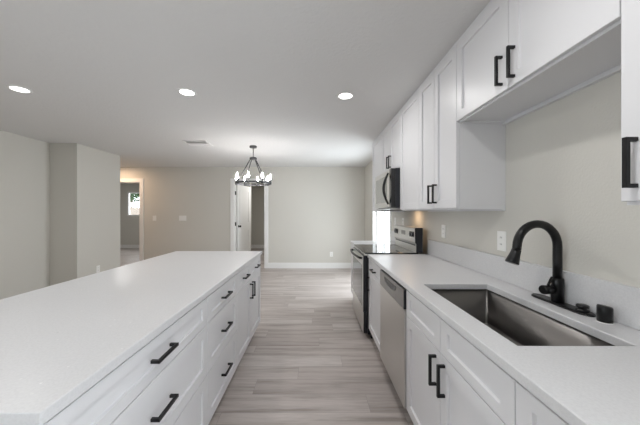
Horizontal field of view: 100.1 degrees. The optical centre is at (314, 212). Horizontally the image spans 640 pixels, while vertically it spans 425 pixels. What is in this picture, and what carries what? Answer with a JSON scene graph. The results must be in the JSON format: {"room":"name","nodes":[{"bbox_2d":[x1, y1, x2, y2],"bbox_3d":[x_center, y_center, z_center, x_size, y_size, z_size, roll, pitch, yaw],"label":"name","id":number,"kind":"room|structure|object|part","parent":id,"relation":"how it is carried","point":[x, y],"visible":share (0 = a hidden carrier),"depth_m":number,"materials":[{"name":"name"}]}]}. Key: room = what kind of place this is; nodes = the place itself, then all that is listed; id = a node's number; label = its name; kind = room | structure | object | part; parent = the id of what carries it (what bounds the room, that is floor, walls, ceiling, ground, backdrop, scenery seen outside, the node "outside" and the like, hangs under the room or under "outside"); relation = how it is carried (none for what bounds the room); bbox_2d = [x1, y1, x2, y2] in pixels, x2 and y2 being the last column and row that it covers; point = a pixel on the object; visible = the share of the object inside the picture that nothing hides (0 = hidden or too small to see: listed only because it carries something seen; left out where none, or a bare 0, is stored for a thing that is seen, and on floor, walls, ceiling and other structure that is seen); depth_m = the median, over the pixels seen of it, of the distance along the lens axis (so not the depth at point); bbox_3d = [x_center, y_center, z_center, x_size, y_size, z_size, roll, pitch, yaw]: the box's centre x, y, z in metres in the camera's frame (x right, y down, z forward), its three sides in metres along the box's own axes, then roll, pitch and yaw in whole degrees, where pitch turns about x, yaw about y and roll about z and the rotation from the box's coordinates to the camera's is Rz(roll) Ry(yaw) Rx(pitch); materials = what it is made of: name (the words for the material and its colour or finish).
{"room":"kitchen","nodes":[
{"label":"kitchen","id":0,"kind":"room"},
{"bbox_2d":[0,130,49,299],"bbox_3d":[-4.280,0.113,0.237,0.120,2.455,8.075,0,0,0],"label":"wall","id":1,"kind":"structure","parent":0,"point":[24,161],"depth_m":3.87,"materials":[{"name":"grey paint"}]},
{"bbox_2d":[50,143,119,285],"bbox_3d":[-4.065,0.113,4.753,0.550,2.455,0.955,0,0,0],"label":"wall","id":2,"kind":"structure","parent":0,"point":[84,180],"depth_m":4.38,"materials":[{"name":"grey paint"}]},
{"bbox_2d":[120,184,263,244],"bbox_3d":[-3.419,0.113,10.260,9.562,2.455,0.120,0,0,0],"label":"wall","id":3,"kind":"structure","parent":0,"point":[129,225],"depth_m":10.20,"materials":[{"name":"grey paint"}]},
{"bbox_2d":[127,192,138,215],"bbox_3d":[-6.585,-0.347,10.235,1.070,0.925,0.070,0,0,0],"label":"window","id":4,"kind":"structure","parent":3,"relation":"in","point":[128,193],"depth_m":10.20,"materials":[{"name":"white paint"}]},
{"bbox_2d":[120,245,263,247],"bbox_3d":[-4.465,1.272,10.193,7.230,0.135,0.014,0,0,0],"label":"baseboard","id":5,"kind":"structure","parent":3,"relation":"attached to","point":[121,246],"depth_m":10.19,"materials":[{"name":"white paint"}]},
{"bbox_2d":[120,167,364,262],"bbox_3d":[-3.489,0.113,6.560,9.422,2.455,0.120,0,0,0],"label":"wall","id":6,"kind":"structure","parent":0,"point":[314,212],"depth_m":6.50,"materials":[{"name":"grey paint"}]},
{"bbox_2d":[120,178,143,260],"bbox_3d":[-4.630,0.253,6.551,0.970,2.175,0.138,0,0,0],"label":"trim","id":7,"kind":"structure","parent":6,"relation":"attached to","point":[140,181],"depth_m":6.48,"materials":[{"name":"white paint"}]},
{"bbox_2d":[179,216,185,220],"bbox_3d":[-3.195,0.125,6.495,0.175,0.122,0.010,0,0,0],"label":"light switch","id":8,"kind":"object","parent":6,"relation":"attached to","point":[181,218],"visible":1,"depth_m":6.49,"materials":[{"name":"white plastic"}]},
{"bbox_2d":[230,178,267,267],"bbox_3d":[-1.578,0.253,6.551,0.914,2.175,0.138,0,0,0],"label":"trim","id":9,"kind":"structure","parent":6,"relation":"attached to","point":[232,180],"depth_m":6.48,"materials":[{"name":"white paint"}]},
{"bbox_2d":[268,263,350,267],"bbox_3d":[-3.437,1.272,6.493,9.286,0.135,0.014,0,0,0],"label":"baseboard","id":10,"kind":"structure","parent":6,"relation":"attached to","point":[270,265],"depth_m":6.49,"materials":[{"name":"white paint"}]},
{"bbox_2d":[0,0,489,183],"bbox_3d":[-3.419,-1.165,3.190,9.562,0.100,14.260,0,0,0],"label":"ceiling","id":11,"kind":"structure","parent":0,"point":[104,75],"depth_m":2.10,"materials":[{"name":"white paint"}]},
{"bbox_2d":[6,85,32,93],"bbox_3d":[-2.650,-1.111,2.410,0.166,0.007,0.166,0,0,0],"label":"recessed light","id":12,"kind":"object","parent":11,"relation":"in","point":[16,88],"visible":1,"depth_m":2.41,"materials":[{"name":"white paint"}]},
{"bbox_2d":[177,88,196,95],"bbox_3d":[-1.175,-1.111,2.470,0.166,0.007,0.166,0,0,0],"label":"recessed light","id":13,"kind":"object","parent":11,"relation":"in","point":[183,91],"visible":1,"depth_m":2.46,"materials":[{"name":"white paint"}]},
{"bbox_2d":[182,140,212,145],"bbox_3d":[-1.850,-1.107,4.280,0.360,0.016,0.320,0,0,0],"label":"ceiling vent","id":14,"kind":"object","parent":11,"relation":"in","point":[190,142],"visible":1,"depth_m":4.20,"materials":[{"name":"white metal"}]},
{"bbox_2d":[235,145,271,185],"bbox_3d":[-1.020,-0.794,4.460,0.586,0.640,0.586,0,0,-15],"label":"chandelier","id":15,"kind":"object","parent":11,"relation":"hanging from","point":[253,147],"visible":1,"depth_m":4.43,"materials":[{"name":"grey metal"}]},
{"bbox_2d":[337,92,353,99],"bbox_3d":[0.294,-1.111,2.545,0.166,0.007,0.166,0,0,0],"label":"recessed light","id":16,"kind":"object","parent":11,"relation":"in","point":[343,95],"visible":1,"depth_m":2.53,"materials":[{"name":"white paint"}]},
{"bbox_2d":[120,248,413,424],"bbox_3d":[-3.489,1.370,3.200,9.422,0.060,14.000,0,0,0],"label":"floor","id":17,"kind":"structure","parent":0,"point":[309,359],"depth_m":2.40,"materials":[{"name":"grey wood"}]},
{"bbox_2d":[43,297,206,424],"bbox_3d":[-0.923,0.903,1.069,0.693,0.873,0.923,0,0,0],"label":"base cabinet","id":18,"kind":"object","parent":17,"relation":"on","point":[164,382],"visible":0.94,"depth_m":1.05,"materials":[{"name":"white wood"}]},
{"bbox_3d":[-0.620,0.777,1.069,0.018,0.280,0.920,0,0,0],"label":"drawer","id":19,"kind":"part","parent":18,"relation":"part of","materials":[{"name":"white paint"}]},
{"bbox_3d":[-0.594,0.774,1.069,0.034,0.012,0.142,0,0,0],"label":"pull handle","id":20,"kind":"part","parent":18,"relation":"part of","materials":[{"name":"black metal"}]},
{"bbox_3d":[-0.594,0.556,1.069,0.034,0.012,0.142,0,0,0],"label":"pull handle","id":21,"kind":"part","parent":18,"relation":"part of","materials":[{"name":"black metal"}]},
{"bbox_3d":[-0.620,1.071,1.069,0.018,0.299,0.920,0,0,0],"label":"drawer","id":22,"kind":"part","parent":18,"relation":"part of","materials":[{"name":"white paint"}]},
{"bbox_2d":[207,274,236,424],"bbox_3d":[-0.923,0.903,1.827,0.693,0.873,0.591,0,0,0],"label":"base cabinet","id":23,"kind":"object","parent":17,"relation":"on","point":[222,303],"visible":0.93,"depth_m":1.76,"materials":[{"name":"white wood"}]},
{"bbox_3d":[-0.620,1.071,1.827,0.018,0.299,0.588,0,0,0],"label":"drawer","id":24,"kind":"part","parent":23,"relation":"part of","materials":[{"name":"white paint"}]},
{"bbox_3d":[-0.620,0.777,1.827,0.018,0.280,0.588,0,0,0],"label":"drawer","id":25,"kind":"part","parent":23,"relation":"part of","materials":[{"name":"white paint"}]},
{"bbox_3d":[-0.620,0.556,1.827,0.018,0.153,0.588,0,0,0],"label":"drawer","id":26,"kind":"part","parent":23,"relation":"part of","materials":[{"name":"white paint"}]},
{"bbox_3d":[-0.594,1.065,1.827,0.034,0.012,0.142,0,0,0],"label":"pull handle","id":27,"kind":"part","parent":23,"relation":"part of","materials":[{"name":"black metal"}]},
{"bbox_3d":[-0.594,0.774,1.827,0.034,0.012,0.142,0,0,0],"label":"pull handle","id":28,"kind":"part","parent":23,"relation":"part of","materials":[{"name":"black metal"}]},
{"bbox_3d":[-0.594,0.556,1.827,0.034,0.012,0.142,0,0,0],"label":"pull handle","id":29,"kind":"part","parent":23,"relation":"part of","materials":[{"name":"black metal"}]},
{"bbox_2d":[237,256,260,366],"bbox_3d":[-0.923,0.903,2.579,0.693,0.873,0.911,0,0,0],"label":"base cabinet","id":30,"kind":"object","parent":17,"relation":"on","point":[248,278],"visible":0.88,"depth_m":2.48,"materials":[{"name":"white wood"}]},
{"bbox_2d":[0,251,261,424],"bbox_3d":[-1.089,0.451,1.823,0.983,0.032,2.479,0,0,0],"label":"countertop","id":31,"kind":"structure","parent":30,"relation":"on","point":[57,341],"depth_m":1.08,"materials":[{"name":"white stone"}]},
{"bbox_3d":[-0.620,0.556,2.351,0.018,0.153,0.452,0,0,0],"label":"drawer","id":32,"kind":"part","parent":30,"relation":"part of","materials":[{"name":"white paint"}]},
{"bbox_3d":[-0.620,0.928,2.351,0.018,0.583,0.452,0,0,0],"label":"door","id":33,"kind":"part","parent":30,"relation":"part of","materials":[{"name":"white paint"}]},
{"bbox_3d":[-0.594,0.739,2.537,0.034,0.142,0.012,0,0,0],"label":"pull handle","id":34,"kind":"part","parent":30,"relation":"part of","materials":[{"name":"black metal"}]},
{"bbox_3d":[-0.594,0.739,2.621,0.034,0.142,0.012,0,0,0],"label":"pull handle","id":35,"kind":"part","parent":30,"relation":"part of","materials":[{"name":"black metal"}]},
{"bbox_3d":[-0.620,0.556,2.807,0.018,0.153,0.452,0,0,0],"label":"drawer","id":36,"kind":"part","parent":30,"relation":"part of","materials":[{"name":"white paint"}]},
{"bbox_3d":[-0.620,0.928,2.807,0.018,0.583,0.452,0,0,0],"label":"door","id":37,"kind":"part","parent":30,"relation":"part of","materials":[{"name":"white paint"}]},
{"bbox_2d":[351,244,353,293],"bbox_3d":[0.869,0.903,3.901,0.662,0.873,0.597,0,0,0],"label":"base cabinet","id":38,"kind":"object","parent":17,"relation":"on","point":[352,245],"visible":0.12,"depth_m":4.11,"materials":[{"name":"white wood"}]},
{"bbox_3d":[0.581,0.928,3.901,0.018,0.583,0.594,0,0,0],"label":"door","id":39,"kind":"part","parent":38,"relation":"part of","materials":[{"name":"white paint"}]},
{"bbox_2d":[350,241,394,244],"bbox_3d":[0.892,0.451,3.909,0.658,0.032,0.611,0,0,0],"label":"countertop","id":40,"kind":"structure","parent":38,"relation":"on","point":[351,242],"depth_m":3.95,"materials":[{"name":"white stone"}]},
{"bbox_2d":[366,259,382,350],"bbox_3d":[0.869,0.903,2.563,0.662,0.873,0.548,0,0,0],"label":"base cabinet","id":41,"kind":"object","parent":17,"relation":"on","point":[374,269],"visible":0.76,"depth_m":2.56,"materials":[{"name":"white wood"}]},
{"bbox_3d":[0.581,0.928,2.563,0.018,0.583,0.545,0,0,0],"label":"door","id":42,"kind":"part","parent":41,"relation":"part of","materials":[{"name":"white paint"}]},
{"bbox_3d":[0.581,0.556,2.563,0.018,0.153,0.545,0,0,0],"label":"drawer","id":43,"kind":"part","parent":41,"relation":"part of","materials":[{"name":"white paint"}]},
{"bbox_2d":[350,225,424,337],"bbox_3d":[0.819,0.749,3.220,0.742,1.182,0.762,0,0,0],"label":"range","id":44,"kind":"object","parent":17,"relation":"on","point":[408,239],"visible":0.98,"depth_m":3.01,"materials":[{"name":"silver metal"}]},
{"bbox_3d":[0.482,0.484,3.220,0.068,0.030,0.680,0,0,0],"label":"door handle","id":45,"kind":"part","parent":44,"relation":"part of","materials":[{"name":"black metal"}]},
{"bbox_3d":[0.540,0.749,3.220,0.044,0.586,0.752,0,0,0],"label":"oven door","id":46,"kind":"part","parent":44,"relation":"part of","materials":[{"name":"silver metal"}]},
{"bbox_3d":[0.542,1.164,3.220,0.040,0.222,0.752,0,0,0],"label":"storage drawer","id":47,"kind":"part","parent":44,"relation":"part of","materials":[{"name":"silver metal"}]},
{"bbox_2d":[354,244,417,253],"bbox_3d":[0.818,0.428,3.220,0.565,0.012,0.762,0,0,0],"label":"cooktop","id":48,"kind":"object","parent":44,"relation":"in","point":[360,248],"depth_m":3.10,"materials":[{"name":"grey glass"}]},
{"bbox_2d":[380,270,406,408],"bbox_3d":[0.865,0.906,1.980,0.630,0.868,0.609,0,0,0],"label":"dishwasher","id":49,"kind":"object","parent":17,"relation":"on","point":[392,293],"visible":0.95,"depth_m":1.88,"materials":[{"name":"silver metal"}]},
{"bbox_3d":[0.557,0.529,1.980,0.001,0.050,0.300,0,0,0],"label":"pocket handle","id":50,"kind":"part","parent":49,"relation":"part of","materials":[{"name":"grey metal"}]},
{"bbox_3d":[0.575,0.542,1.982,0.035,0.121,0.605,0,0,0],"label":"control panel","id":51,"kind":"part","parent":49,"relation":"part of","materials":[{"name":"silver metal"}]},
{"bbox_2d":[406,290,517,424],"bbox_3d":[0.869,0.903,1.218,0.662,0.873,0.906,0,0,0],"label":"base cabinet","id":52,"kind":"object","parent":17,"relation":"on","point":[450,381],"visible":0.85,"depth_m":1.16,"materials":[{"name":"white wood"}]},
{"bbox_3d":[0.581,0.928,1.446,0.018,0.583,0.448,0,0,0],"label":"door","id":53,"kind":"part","parent":52,"relation":"part of","materials":[{"name":"white paint"}]},
{"bbox_3d":[0.581,0.556,1.446,0.018,0.153,0.448,0,0,0],"label":"false drawer","id":54,"kind":"part","parent":52,"relation":"part of","materials":[{"name":"white paint"}]},
{"bbox_3d":[0.555,0.739,1.262,0.034,0.142,0.012,0,0,0],"label":"pull handle","id":55,"kind":"part","parent":52,"relation":"part of","materials":[{"name":"black metal"}]},
{"bbox_3d":[0.555,0.739,1.178,0.034,0.142,0.012,0,0,0],"label":"pull handle","id":56,"kind":"part","parent":52,"relation":"part of","materials":[{"name":"black metal"}]},
{"bbox_3d":[0.581,0.928,0.993,0.018,0.583,0.451,0,0,0],"label":"door","id":57,"kind":"part","parent":52,"relation":"part of","materials":[{"name":"white paint"}]},
{"bbox_3d":[0.581,0.556,0.993,0.018,0.153,0.451,0,0,0],"label":"false drawer","id":58,"kind":"part","parent":52,"relation":"part of","materials":[{"name":"white paint"}]},
{"bbox_2d":[368,254,639,424],"bbox_3d":[0.892,0.451,1.493,0.658,0.032,2.686,0,0,0],"label":"countertop","id":59,"kind":"structure","parent":52,"relation":"on","point":[583,385],"depth_m":0.85,"materials":[{"name":"white stone"}]},
{"bbox_2d":[431,289,613,345],"bbox_3d":[0.862,0.577,1.260,0.414,0.219,0.787,0,0,0],"label":"sink","id":60,"kind":"object","parent":59,"relation":"in","point":[521,325],"visible":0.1,"depth_m":1.42,"materials":[{"name":"silver metal"}]},
{"bbox_2d":[505,220,595,316],"bbox_3d":[1.047,0.234,1.272,0.298,0.401,0.310,0,0,0],"label":"faucet","id":61,"kind":"object","parent":59,"relation":"on","point":[555,286],"visible":1,"depth_m":1.26,"materials":[{"name":"black metal"}]},
{"bbox_3d":[1.057,0.173,1.272,0.255,0.279,0.037,0,0,-7],"label":"gooseneck spout","id":62,"kind":"part","parent":61,"relation":"part of","materials":[{"name":"black metal"}]},
{"bbox_3d":[1.165,0.430,1.272,0.062,0.010,0.310,0,0,0],"label":"deck plate","id":63,"kind":"part","parent":61,"relation":"part of","materials":[{"name":"black metal"}]},
{"bbox_2d":[595,304,614,324],"bbox_3d":[1.157,0.401,1.068,0.052,0.068,0.052,0,0,0],"label":"air gap cap","id":64,"kind":"object","parent":59,"relation":"on","point":[604,314],"visible":1,"depth_m":1.05,"materials":[{"name":"black metal"}]},
{"bbox_2d":[516,382,568,424],"bbox_3d":[0.869,0.903,0.458,0.662,0.873,0.614,0,0,0],"label":"base cabinet","id":65,"kind":"object","parent":17,"relation":"on","point":[530,410],"visible":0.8,"depth_m":0.71,"materials":[{"name":"white wood"}]},
{"bbox_2d":[365,72,639,287],"bbox_3d":[1.292,0.142,3.200,0.140,2.515,14.000,0,0,0],"label":"wall","id":66,"kind":"structure","parent":0,"point":[563,157],"depth_m":1.30,"materials":[{"name":"grey paint"}]},
{"bbox_2d":[372,211,390,240],"bbox_3d":[1.266,0.315,4.935,0.112,2.050,1.330,0,0,0],"label":"window","id":67,"kind":"structure","parent":66,"relation":"in","point":[375,215],"depth_m":5.50,"materials":[{"name":"white paint"}]},
{"bbox_3d":[1.298,0.320,5.225,0.032,1.960,0.650,0,0,0],"label":"fixed panel","id":68,"kind":"part","parent":67,"relation":"part of","materials":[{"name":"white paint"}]},
{"bbox_3d":[1.258,0.320,4.640,0.032,1.960,0.640,0,0,0],"label":"sliding panel","id":69,"kind":"part","parent":67,"relation":"part of","materials":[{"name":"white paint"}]},
{"bbox_2d":[372,131,404,211],"bbox_3d":[1.063,-0.564,3.901,0.315,1.100,0.597,0,0,0],"label":"upper cabinet","id":70,"kind":"object","parent":66,"relation":"attached to","point":[377,144],"visible":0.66,"depth_m":3.96,"materials":[{"name":"white paint"}]},
{"bbox_3d":[0.915,-0.554,3.901,0.018,1.040,0.594,0,0,0],"label":"door","id":71,"kind":"part","parent":70,"relation":"part of","materials":[{"name":"white paint"}]},
{"bbox_2d":[382,108,401,172],"bbox_3d":[1.046,-0.793,3.221,0.349,0.641,0.761,0,0,0],"label":"upper cabinet","id":72,"kind":"object","parent":66,"relation":"attached to","point":[390,135],"visible":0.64,"depth_m":3.16,"materials":[{"name":"white paint"}]},
{"bbox_3d":[0.915,-0.783,3.412,0.018,0.581,0.377,0,0,0],"label":"door","id":73,"kind":"part","parent":72,"relation":"part of","materials":[{"name":"white paint"}]},
{"bbox_2d":[375,168,399,209],"bbox_3d":[0.983,-0.261,3.221,0.474,0.439,0.752,0,0,0],"label":"microwave","id":74,"kind":"object","parent":72,"relation":"attached to","point":[387,184],"visible":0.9,"depth_m":2.94,"materials":[{"name":"silver metal"}]},
{"bbox_3d":[0.837,-0.269,3.259,0.044,0.414,0.677,0,0,0],"label":"door","id":75,"kind":"part","parent":74,"relation":"part of","materials":[{"name":"silver metal"}]},
{"bbox_3d":[0.783,-0.268,2.950,0.074,0.353,0.030,0,0,0],"label":"door handle","id":76,"kind":"part","parent":74,"relation":"part of","materials":[{"name":"black metal"}]},
{"bbox_3d":[0.915,-0.783,3.030,0.018,0.581,0.377,0,0,0],"label":"door","id":77,"kind":"part","parent":72,"relation":"part of","materials":[{"name":"white paint"}]},
{"bbox_2d":[391,231,394,241],"bbox_3d":[1.210,0.357,3.909,0.021,0.155,0.611,0,0,0],"label":"backsplash","id":78,"kind":"structure","parent":66,"relation":"attached to","point":[392,232],"depth_m":4.12,"materials":[{"name":"white stone"}]},
{"bbox_2d":[400,85,452,211],"bbox_3d":[1.063,-0.564,2.583,0.315,1.100,0.514,0,0,0],"label":"upper cabinet","id":79,"kind":"object","parent":66,"relation":"attached to","point":[409,114],"visible":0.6,"depth_m":2.56,"materials":[{"name":"white paint"}]},
{"bbox_3d":[0.915,-0.554,2.583,0.018,1.040,0.511,0,0,0],"label":"door","id":80,"kind":"part","parent":79,"relation":"part of","materials":[{"name":"white paint"}]},
{"bbox_2d":[441,225,445,237],"bbox_3d":[1.218,0.172,2.530,0.008,0.122,0.076,0,0,0],"label":"wall outlet","id":81,"kind":"object","parent":66,"relation":"attached to","point":[443,227],"visible":1,"depth_m":2.52,"materials":[{"name":"white plastic"}]},
{"bbox_2d":[419,39,505,210],"bbox_3d":[1.046,-0.564,2.018,0.349,1.100,0.612,0,0,0],"label":"upper cabinet","id":82,"kind":"object","parent":66,"relation":"attached to","point":[462,166],"visible":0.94,"depth_m":1.76,"materials":[{"name":"white paint"}]},
{"bbox_3d":[0.915,-0.554,2.178,0.018,1.040,0.291,0,0,0],"label":"door","id":83,"kind":"part","parent":82,"relation":"part of","materials":[{"name":"white paint"}]},
{"bbox_3d":[0.889,-0.142,2.070,0.034,0.142,0.012,0,0,0],"label":"pull handle","id":84,"kind":"part","parent":82,"relation":"part of","materials":[{"name":"black metal"}]},
{"bbox_3d":[0.889,-0.142,1.990,0.034,0.142,0.012,0,0,0],"label":"pull handle","id":85,"kind":"part","parent":82,"relation":"part of","materials":[{"name":"black metal"}]},
{"bbox_3d":[0.915,-0.554,1.871,0.018,1.040,0.314,0,0,0],"label":"door","id":86,"kind":"part","parent":82,"relation":"part of","materials":[{"name":"white paint"}]},
{"bbox_2d":[497,231,505,251],"bbox_3d":[1.218,0.182,1.745,0.008,0.128,0.080,0,0,0],"label":"wall outlet","id":87,"kind":"object","parent":66,"relation":"attached to","point":[501,235],"visible":1,"depth_m":1.74,"materials":[{"name":"white plastic"}]},
{"bbox_2d":[428,239,639,329],"bbox_3d":[1.210,0.357,1.493,0.021,0.155,2.686,0,0,0],"label":"backsplash","id":88,"kind":"structure","parent":66,"relation":"attached to","point":[624,299],"depth_m":1.39,"materials":[{"name":"white stone"}]},
{"bbox_2d":[457,0,620,124],"bbox_3d":[1.046,-0.839,1.254,0.349,0.550,0.916,0,0,0],"label":"upper cabinet","id":89,"kind":"object","parent":66,"relation":"attached to","point":[516,59],"visible":0.99,"depth_m":1.19,"materials":[{"name":"white paint"}]},
{"bbox_3d":[0.915,-0.829,1.484,0.018,0.490,0.453,0,0,0],"label":"door","id":90,"kind":"part","parent":89,"relation":"part of","materials":[{"name":"white paint"}]},
{"bbox_3d":[0.889,-0.686,1.295,0.034,0.142,0.012,0,0,0],"label":"pull handle","id":91,"kind":"part","parent":89,"relation":"part of","materials":[{"name":"black metal"}]},
{"bbox_3d":[0.889,-0.686,1.215,0.034,0.142,0.012,0,0,0],"label":"pull handle","id":92,"kind":"part","parent":89,"relation":"part of","materials":[{"name":"black metal"}]},
{"bbox_3d":[0.915,-0.829,1.025,0.018,0.490,0.456,0,0,0],"label":"door","id":93,"kind":"part","parent":89,"relation":"part of","materials":[{"name":"white paint"}]},
{"bbox_2d":[621,0,639,204],"bbox_3d":[1.046,-0.564,0.448,0.349,1.100,0.694,0,0,0],"label":"upper cabinet","id":94,"kind":"object","parent":66,"relation":"attached to","point":[630,9],"visible":1,"depth_m":0.76,"materials":[{"name":"white paint"}]},
{"bbox_3d":[0.889,-0.142,0.755,0.034,0.142,0.012,0,0,0],"label":"pull handle","id":95,"kind":"part","parent":94,"relation":"part of","materials":[{"name":"black metal"}]},
{"bbox_3d":[-2.125,0.113,7.580,0.650,2.455,0.100,0,0,0],"label":"wall","id":96,"kind":"structure","parent":0,"visible":0},
{"bbox_2d":[236,185,250,250],"bbox_3d":[-1.881,0.303,7.138,0.168,2.050,0.780,0,0,12],"label":"door","id":97,"kind":"structure","parent":96,"relation":"in","point":[243,193],"depth_m":7.08,"materials":[{"name":"white paint"}]},
{"label":"outside","id":98,"kind":"structure","parent":0,"visible":0},
{"bbox_3d":[-8.000,1.430,14.160,12.000,0.060,7.680,0,0,0],"label":"patio","id":99,"kind":"object","parent":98,"visible":0},
{"bbox_2d":[130,193,138,207],"bbox_3d":[-10.507,-0.441,15.383,2.511,3.694,2.094,0,0,0],"label":"tree","id":100,"kind":"object","parent":99,"relation":"on","point":[133,196],"visible":0.09,"depth_m":15.36,"materials":[{"name":"green plant"}]},
{"bbox_2d":[130,203,138,214],"bbox_3d":[-9.295,0.430,14.040,7.636,1.940,0.080,0,0,0],"label":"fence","id":101,"kind":"object","parent":99,"relation":"on","point":[133,211],"visible":0.06,"depth_m":14.00,"materials":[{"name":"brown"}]}
]}

